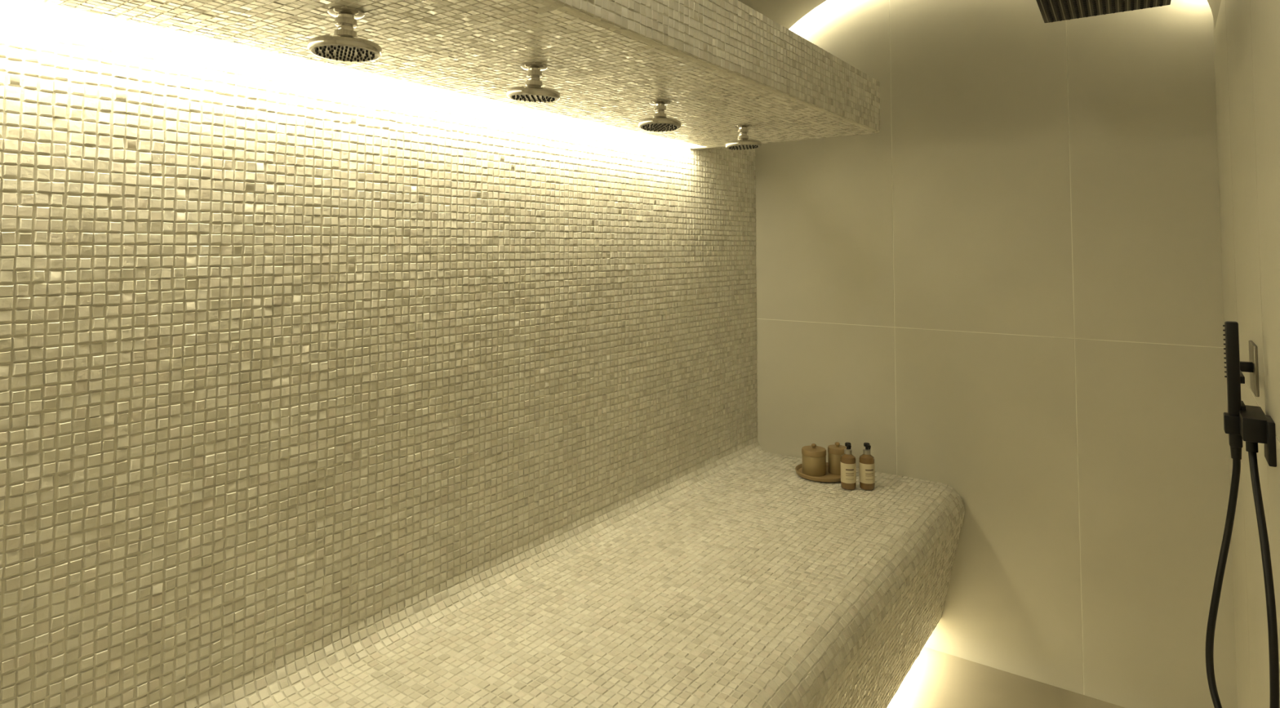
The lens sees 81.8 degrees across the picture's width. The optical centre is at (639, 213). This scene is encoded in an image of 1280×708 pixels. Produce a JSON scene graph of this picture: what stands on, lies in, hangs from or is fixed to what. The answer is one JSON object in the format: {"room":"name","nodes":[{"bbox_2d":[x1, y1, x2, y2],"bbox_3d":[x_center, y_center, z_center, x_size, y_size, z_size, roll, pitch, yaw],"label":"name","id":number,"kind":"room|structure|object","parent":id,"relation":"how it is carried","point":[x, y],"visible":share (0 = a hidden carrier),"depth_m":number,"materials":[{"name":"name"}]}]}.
{"room":"spa","nodes":[
{"label":"spa","id":0,"kind":"room"},
{"bbox_2d":[0,0,757,707],"bbox_3d":[-0.751,0.166,1.448,0.124,2.660,4.100,-2,-3,35],"label":"wall","id":1,"kind":"structure","parent":0,"point":[293,350],"depth_m":1.45,"materials":[{"name":"beige tile"}]},
{"bbox_2d":[31,0,879,147],"bbox_3d":[-0.570,-0.387,1.037,0.682,0.162,3.600,-2,-3,35],"label":"dropped ceiling","id":2,"kind":"structure","parent":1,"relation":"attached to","point":[720,65],"depth_m":1.43,"materials":[{"name":"beige tile"}]},
{"bbox_2d":[307,5,382,62],"bbox_3d":[-0.442,-0.270,1.110,0.104,0.067,0.104,-2,-3,35],"label":"shower head","id":3,"kind":"object","parent":2,"relation":"attached to","point":[344,45],"visible":1,"depth_m":1.10},
{"bbox_2d":[506,62,559,102],"bbox_3d":[-0.208,-0.254,1.444,0.104,0.070,0.104,-2,-3,35],"label":"shower head","id":4,"kind":"object","parent":2,"relation":"attached to","point":[533,91],"visible":1,"depth_m":1.43},
{"bbox_2d":[638,99,680,132],"bbox_3d":[0.048,-0.238,1.798,0.104,0.069,0.104,-2,-3,35],"label":"shower head","id":5,"kind":"object","parent":2,"relation":"attached to","point":[660,122],"visible":1,"depth_m":1.78},
{"bbox_2d":[725,124,761,150],"bbox_3d":[0.302,-0.222,2.154,0.104,0.069,0.104,-2,-3,35],"label":"shower head","id":6,"kind":"object","parent":2,"relation":"attached to","point":[743,142],"visible":1,"depth_m":2.14},
{"bbox_2d":[688,142,708,149],"bbox_3d":[0.220,-0.260,2.660,0.084,0.052,0.028,-2,-3,35],"label":"trim","id":7,"kind":"structure","parent":1,"relation":"attached to","point":[691,146],"depth_m":2.66,"materials":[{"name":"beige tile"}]},
{"bbox_2d":[737,0,1221,29],"bbox_3d":[-0.088,-0.877,1.023,1.751,0.695,4.300,-2,-3,35],"label":"ceiling","id":8,"kind":"structure","parent":0,"point":[786,13],"depth_m":2.81,"materials":[{"name":"paint"}]},
{"bbox_2d":[1035,0,1171,22],"bbox_3d":[1.145,-0.723,1.834,0.290,0.403,0.290,-2,-3,35],"label":"shower head","id":9,"kind":"object","parent":8,"relation":"attached to","point":[1051,11],"visible":1,"depth_m":1.88},
{"bbox_2d":[755,0,1237,707],"bbox_3d":[1.129,0.232,2.686,1.751,2.680,0.100,-2,-3,35],"label":"wall","id":10,"kind":"structure","parent":0,"point":[1009,290],"depth_m":2.48,"materials":[{"name":"beige tile"}]},
{"bbox_2d":[886,646,1125,707],"bbox_3d":[-0.088,1.523,0.914,1.751,0.100,4.300,-2,-3,35],"label":"floor","id":11,"kind":"structure","parent":0,"point":[935,678],"depth_m":2.39,"materials":[{"name":"tile"}]},
{"bbox_2d":[169,435,964,707],"bbox_3d":[-0.376,1.158,1.136,0.803,0.650,4.098,-2,-3,35],"label":"tiled bench","id":12,"kind":"object","parent":11,"relation":"on","point":[735,578],"visible":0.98,"depth_m":1.74,"materials":[{"name":"beige tile"}]},
{"bbox_2d":[795,462,840,482],"bbox_3d":[0.674,0.951,2.713,0.204,0.018,0.204,-2,-3,35],"label":"round wooden tray","id":13,"kind":"object","parent":12,"relation":"on","point":[828,477],"visible":0.44,"depth_m":2.66,"materials":[{"name":"brown wood"}]},
{"bbox_2d":[801,443,826,475],"bbox_3d":[0.639,0.901,2.716,0.089,0.106,0.089,-2,-3,35],"label":"lidded canister","id":14,"kind":"object","parent":13,"relation":"on","point":[813,456],"visible":1,"depth_m":2.68,"materials":[{"name":"brown wood"}]},
{"bbox_2d":[827,441,846,475],"bbox_3d":[0.728,0.899,2.723,0.070,0.110,0.070,-2,-3,35],"label":"lidded canister","id":15,"kind":"object","parent":13,"relation":"on","point":[835,451],"visible":0.79,"depth_m":2.70,"materials":[{"name":"brown wood"}]},
{"bbox_2d":[840,441,856,489],"bbox_3d":[0.724,0.876,2.570,0.052,0.154,0.052,-2,-3,35],"label":"pump bottle","id":16,"kind":"object","parent":12,"relation":"on","point":[848,464],"visible":1,"depth_m":2.55,"materials":[{"name":"brown glass"}]},
{"bbox_2d":[858,442,875,489],"bbox_3d":[0.789,0.876,2.567,0.052,0.154,0.052,-2,-3,35],"label":"pump bottle","id":17,"kind":"object","parent":12,"relation":"on","point":[866,463],"visible":1,"depth_m":2.55,"materials":[{"name":"brown glass"}]},
{"bbox_2d":[1213,0,1279,707],"bbox_3d":[0.585,0.133,0.499,0.100,2.680,4.100,-2,-3,35],"label":"wall","id":18,"kind":"structure","parent":0,"point":[1246,33],"depth_m":1.45,"materials":[{"name":"beige tile"}]},
{"bbox_2d":[1205,320,1279,707],"bbox_3d":[1.033,0.521,1.283,0.098,0.666,0.475,-2,-3,35],"label":"shower","id":19,"kind":"object","parent":18,"relation":"attached to","point":[1250,424],"visible":1,"depth_m":1.25,"materials":[{"name":"black metal"}]}
]}

